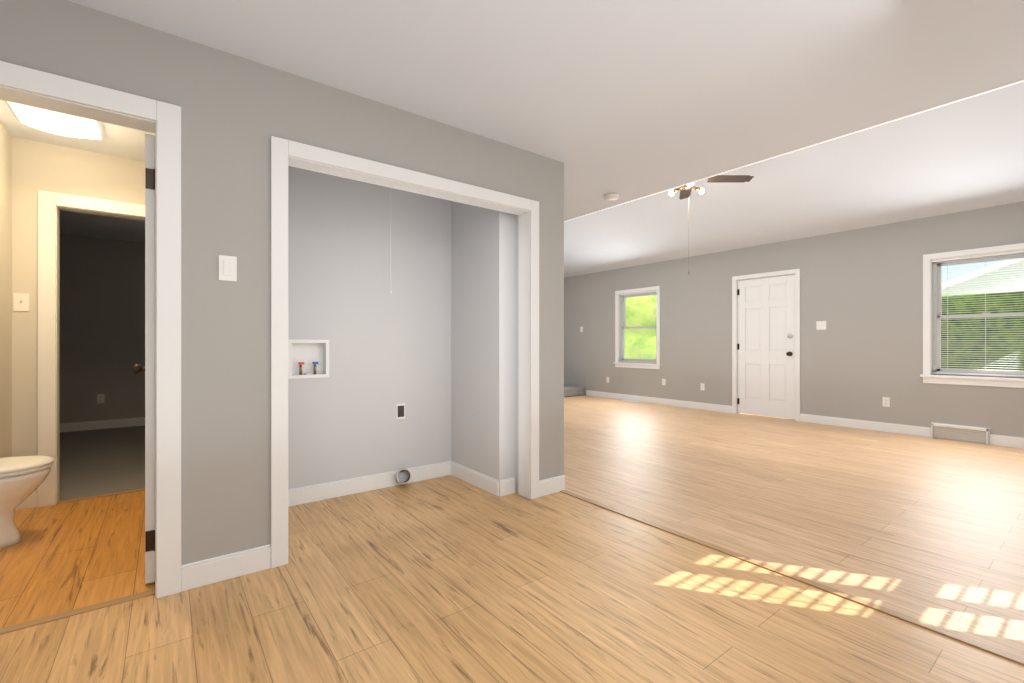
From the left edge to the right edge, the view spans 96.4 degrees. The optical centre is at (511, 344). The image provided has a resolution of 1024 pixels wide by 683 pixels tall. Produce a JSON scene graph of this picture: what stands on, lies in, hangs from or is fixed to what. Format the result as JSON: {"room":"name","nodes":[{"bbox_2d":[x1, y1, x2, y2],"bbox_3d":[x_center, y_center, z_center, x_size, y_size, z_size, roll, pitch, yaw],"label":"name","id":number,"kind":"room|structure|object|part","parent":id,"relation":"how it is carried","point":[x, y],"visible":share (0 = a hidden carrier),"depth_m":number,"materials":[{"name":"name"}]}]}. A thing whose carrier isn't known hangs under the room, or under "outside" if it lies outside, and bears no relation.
{"room":"empty living room","nodes":[
{"label":"empty living room","id":0,"kind":"room"},
{"bbox_2d":[0,122,11,457],"bbox_3d":[-3.240,-0.130,2.653,0.392,2.400,0.420,0,0,-37],"label":"wall","id":1,"kind":"structure","parent":0,"point":[5,293],"depth_m":2.79,"materials":[{"name":"paint"}]},
{"bbox_2d":[15,390,1023,591],"bbox_3d":[0.132,1.014,4.551,8.300,0.112,10.100,0,0,-37],"label":"baseboard","id":2,"kind":"structure","parent":1,"relation":"attached to","point":[197,574],"depth_m":3.35,"materials":[{"name":"white wood"}]},
{"bbox_2d":[12,137,144,489],"bbox_3d":[-2.991,-0.130,3.167,1.450,2.400,0.100,0,0,-37],"label":"wall","id":3,"kind":"structure","parent":0,"point":[37,166],"depth_m":3.00,"materials":[{"name":"paint"}]},
{"bbox_2d":[13,293,28,310],"bbox_3d":[-3.171,-0.270,2.957,0.070,0.114,0.018,0,0,-37],"label":"bathroom light switch","id":4,"kind":"object","parent":3,"relation":"attached to","point":[20,301],"visible":1,"depth_m":2.96,"materials":[{"name":"white plastic"}]},
{"bbox_2d":[59,425,144,500],"bbox_3d":[-3.597,1.118,5.461,3.750,0.104,4.450,0,0,-37],"label":"floor","id":5,"kind":"structure","parent":0,"point":[96,462],"depth_m":4.16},
{"bbox_2d":[60,234,144,422],"bbox_3d":[-4.551,-0.130,6.275,2.670,2.400,0.100,0,0,-37],"label":"wall","id":6,"kind":"structure","parent":0,"point":[102,315],"depth_m":5.74,"materials":[{"name":"grey paint"}]},
{"bbox_2d":[97,394,103,402],"bbox_3d":[-5.160,0.685,5.745,0.070,0.114,0.010,0,0,-37],"label":"outlet","id":7,"kind":"object","parent":6,"relation":"attached to","point":[100,398],"visible":1,"depth_m":5.74,"materials":[{"name":"white plastic"}]},
{"bbox_2d":[0,0,563,564],"bbox_3d":[-1.103,-0.130,2.313,3.630,2.400,0.120,0,0,-37],"label":"wall","id":8,"kind":"structure","parent":0,"point":[238,112],"depth_m":2.11,"materials":[{"name":"grey paint"}]},
{"bbox_2d":[133,134,154,583],"bbox_3d":[-1.824,0.065,2.321,0.175,1.986,0.772,0,0,-37],"label":"door","id":9,"kind":"structure","parent":8,"relation":"in","point":[149,368],"depth_m":2.02,"materials":[{"name":"white wood"}]},
{"bbox_2d":[219,255,236,281],"bbox_3d":[-1.295,-0.345,2.086,0.070,0.114,0.010,0,0,-37],"label":"light switch","id":10,"kind":"object","parent":8,"relation":"attached to","point":[227,268],"visible":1,"depth_m":2.08,"materials":[{"name":"white plastic"}]},
{"bbox_2d":[0,61,799,598],"bbox_3d":[0.437,0.013,4.612,8.039,2.114,1.966,0,0,-37],"label":"trim","id":11,"kind":"structure","parent":8,"relation":"attached to","point":[50,91],"depth_m":2.21,"materials":[{"name":"white wood"}]},
{"bbox_2d":[288,166,450,488],"bbox_3d":[-1.137,-0.130,3.353,1.510,2.400,0.120,0,0,-37],"label":"wall","id":12,"kind":"structure","parent":0,"point":[358,251],"depth_m":3.34,"materials":[{"name":"paint"}]},
{"bbox_2d":[288,340,328,378],"bbox_3d":[-1.395,0.100,3.130,0.260,0.260,0.084,0,0,-37],"label":"washer outlet box","id":13,"kind":"object","parent":12,"relation":"in","point":[308,358],"visible":0.98,"depth_m":3.15,"materials":[{"name":"white plastic"}]},
{"bbox_2d":[396,403,404,418],"bbox_3d":[-0.847,0.512,3.491,0.070,0.115,0.010,0,0,-37],"label":"outlet","id":14,"kind":"object","parent":12,"relation":"attached to","point":[400,411],"visible":1,"depth_m":3.49,"materials":[{"name":"white plastic"}]},
{"bbox_2d":[396,468,410,482],"bbox_3d":[-0.825,0.998,3.471,0.136,0.127,0.147,0,0,-37],"label":"duct","id":15,"kind":"object","parent":12,"relation":"attached to","point":[408,478],"visible":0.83,"depth_m":3.43,"materials":[{"name":"silver metal"}]},
{"bbox_2d":[451,201,518,495],"bbox_3d":[-0.132,-0.130,3.655,0.460,2.400,0.850,0,0,-37],"label":"wall","id":16,"kind":"structure","parent":0,"point":[484,341],"depth_m":3.37,"materials":[{"name":"paint"}]},
{"bbox_2d":[0,395,1023,682],"bbox_3d":[0.132,1.120,4.551,8.600,0.100,10.400,0,0,-37],"label":"floor","id":17,"kind":"structure","parent":0,"point":[448,579],"depth_m":2.10,"materials":[{"name":"brown wood"}]},
{"bbox_2d":[0,455,53,548],"bbox_3d":[-2.847,0.688,2.361,0.691,0.765,0.450,0,0,-37],"label":"toilet","id":18,"kind":"object","parent":17,"relation":"on","point":[22,478],"visible":1,"depth_m":2.42,"materials":[{"name":"white ceramic"}]},
{"bbox_3d":[-2.800,0.659,2.396,0.574,0.050,0.388,0,0,-37],"label":"lid","id":19,"kind":"part","parent":18,"relation":"part of","materials":[{"name":"white plastic"}]},
{"bbox_2d":[0,488,1023,664],"bbox_3d":[-0.244,1.066,1.584,3.122,0.008,5.820,0,0,-37],"label":"transition strip","id":20,"kind":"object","parent":17,"relation":"on","point":[893,613],"depth_m":1.90,"materials":[{"name":"brown"}]},
{"bbox_2d":[564,384,584,396],"bbox_3d":[0.410,0.978,9.900,1.397,0.185,1.897,0,0,-37],"label":"step","id":21,"kind":"structure","parent":17,"relation":"on","point":[571,390],"depth_m":9.39,"materials":[{"name":"grey carpet"}]},
{"bbox_2d":[0,0,1023,242],"bbox_3d":[-1.392,-1.380,3.398,4.780,0.100,10.400,0,0,-37],"label":"ceiling","id":22,"kind":"structure","parent":0,"point":[599,99],"depth_m":2.18,"materials":[{"name":"paint"}]},
{"bbox_2d":[7,101,101,139],"bbox_3d":[-2.643,-1.280,2.665,0.355,0.100,0.355,0,0,-37],"label":"light","id":23,"kind":"object","parent":22,"relation":"attached to","point":[58,123],"visible":0.92,"depth_m":2.61,"materials":[{"name":"white plastic"}]},
{"bbox_2d":[604,193,618,200],"bbox_3d":[0.890,-1.312,4.096,0.136,0.035,0.136,0,0,-37],"label":"smoke detector","id":24,"kind":"object","parent":22,"relation":"attached to","point":[611,196],"visible":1,"depth_m":4.05,"materials":[{"name":"white plastic"}]},
{"bbox_2d":[564,201,1023,437],"bbox_3d":[3.502,-0.215,7.099,0.150,2.570,10.400,0,0,-37],"label":"wall","id":25,"kind":"structure","parent":0,"point":[861,295],"depth_m":6.04,"materials":[{"name":"grey paint"}]},
{"bbox_2d":[613,286,660,368],"bbox_3d":[2.364,-0.292,8.558,0.185,1.480,1.044,0,0,-37],"label":"window","id":26,"kind":"structure","parent":25,"relation":"in","point":[621,296],"depth_m":8.61,"materials":[{"name":"white plastic"}]},
{"bbox_2d":[700,383,704,390],"bbox_3d":[3.112,0.700,7.482,0.010,0.114,0.070,0,0,-37],"label":"electrical outlet","id":27,"kind":"object","parent":25,"relation":"attached to","point":[702,386],"visible":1,"depth_m":7.48,"materials":[{"name":"white plastic"}]},
{"bbox_2d":[737,274,794,419],"bbox_3d":[3.705,0.041,6.726,0.114,2.035,0.833,0,0,-37],"label":"front door","id":28,"kind":"structure","parent":25,"relation":"in","point":[766,346],"depth_m":6.70,"materials":[{"name":"white wood"}]},
{"bbox_2d":[882,397,889,406],"bbox_3d":[4.554,0.705,5.575,0.010,0.114,0.070,0,0,-37],"label":"electrical outlet","id":29,"kind":"object","parent":25,"relation":"attached to","point":[885,401],"visible":1,"depth_m":5.57,"materials":[{"name":"white plastic"}]},
{"bbox_2d":[931,422,989,444],"bbox_3d":[4.927,0.983,5.049,0.050,0.175,0.470,0,0,-37],"label":"air vent","id":30,"kind":"object","parent":25,"relation":"in","point":[973,434],"visible":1,"depth_m":5.03,"materials":[{"name":"white metal"}]},
{"bbox_2d":[920,243,1023,387],"bbox_3d":[5.105,-0.292,4.933,0.185,1.480,1.044,0,0,-37],"label":"window","id":31,"kind":"structure","parent":25,"relation":"in","point":[933,264],"depth_m":5.05,"materials":[{"name":"white plastic"}]},
{"bbox_2d":[564,71,1023,220],"bbox_3d":[0.562,-1.882,4.876,0.120,1.104,10.100,0,0,-37],"label":"wall","id":32,"kind":"structure","parent":0,"point":[984,87],"depth_m":2.91,"materials":[{"name":"paint"}]},
{"bbox_2d":[564,80,1023,221],"bbox_3d":[0.611,-1.338,4.913,0.010,0.024,10.100,0,0,-37],"label":"trim","id":33,"kind":"structure","parent":32,"relation":"attached to","point":[822,142],"depth_m":2.96,"materials":[{"name":"white wood"}]},
{"bbox_2d":[564,82,1023,277],"bbox_3d":[2.038,-1.918,5.992,3.820,0.986,10.400,0,0,-37],"label":"ceiling","id":34,"kind":"structure","parent":0,"point":[963,155],"depth_m":5.06,"materials":[{"name":"paint"}]},
{"bbox_2d":[669,175,753,273],"bbox_3d":[1.817,-1.410,4.813,1.257,1.347,1.313,0,0,-37],"label":"room ceiling fan","id":35,"kind":"object","parent":34,"relation":"hanging from","point":[685,191],"visible":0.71,"depth_m":4.86,"materials":[{"name":"gold metal"}]},
{"bbox_2d":[816,321,825,329],"bbox_3d":[4.134,-0.250,6.123,0.018,0.114,0.116,0,0,-37],"label":"light switch","id":36,"kind":"object","parent":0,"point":[820,325],"depth_m":6.13,"materials":[{"name":"white plastic"}]},
{"label":"outside","id":37,"kind":"structure","parent":0,"visible":0},
{"bbox_3d":[8.948,1.280,13.036,90.000,0.180,90.000,0,0,-37],"label":"lawn","id":38,"kind":"structure","parent":37,"visible":0},
{"bbox_2d":[625,295,655,358],"bbox_3d":[3.236,-1.859,16.264,4.801,7.925,11.182,0,0,-37],"label":"foliage","id":39,"kind":"object","parent":38,"relation":"on","point":[639,324],"depth_m":12.66,"materials":[{"name":"green plant"}]},
{"bbox_2d":[941,291,1023,369],"bbox_3d":[9.643,0.215,4.409,1.398,1.989,13.500,0,0,-37],"label":"hedge","id":40,"kind":"object","parent":38,"relation":"on","point":[959,304],"visible":0.04,"depth_m":6.81,"materials":[{"name":"green plant"}]},
{"bbox_2d":[942,258,1023,294],"bbox_3d":[18.301,-1.050,12.274,10.700,4.440,9.700,0,0,-37],"label":"house","id":41,"kind":"structure","parent":38,"relation":"on","point":[963,281],"depth_m":11.75,"materials":[{"name":"white"}]}
]}

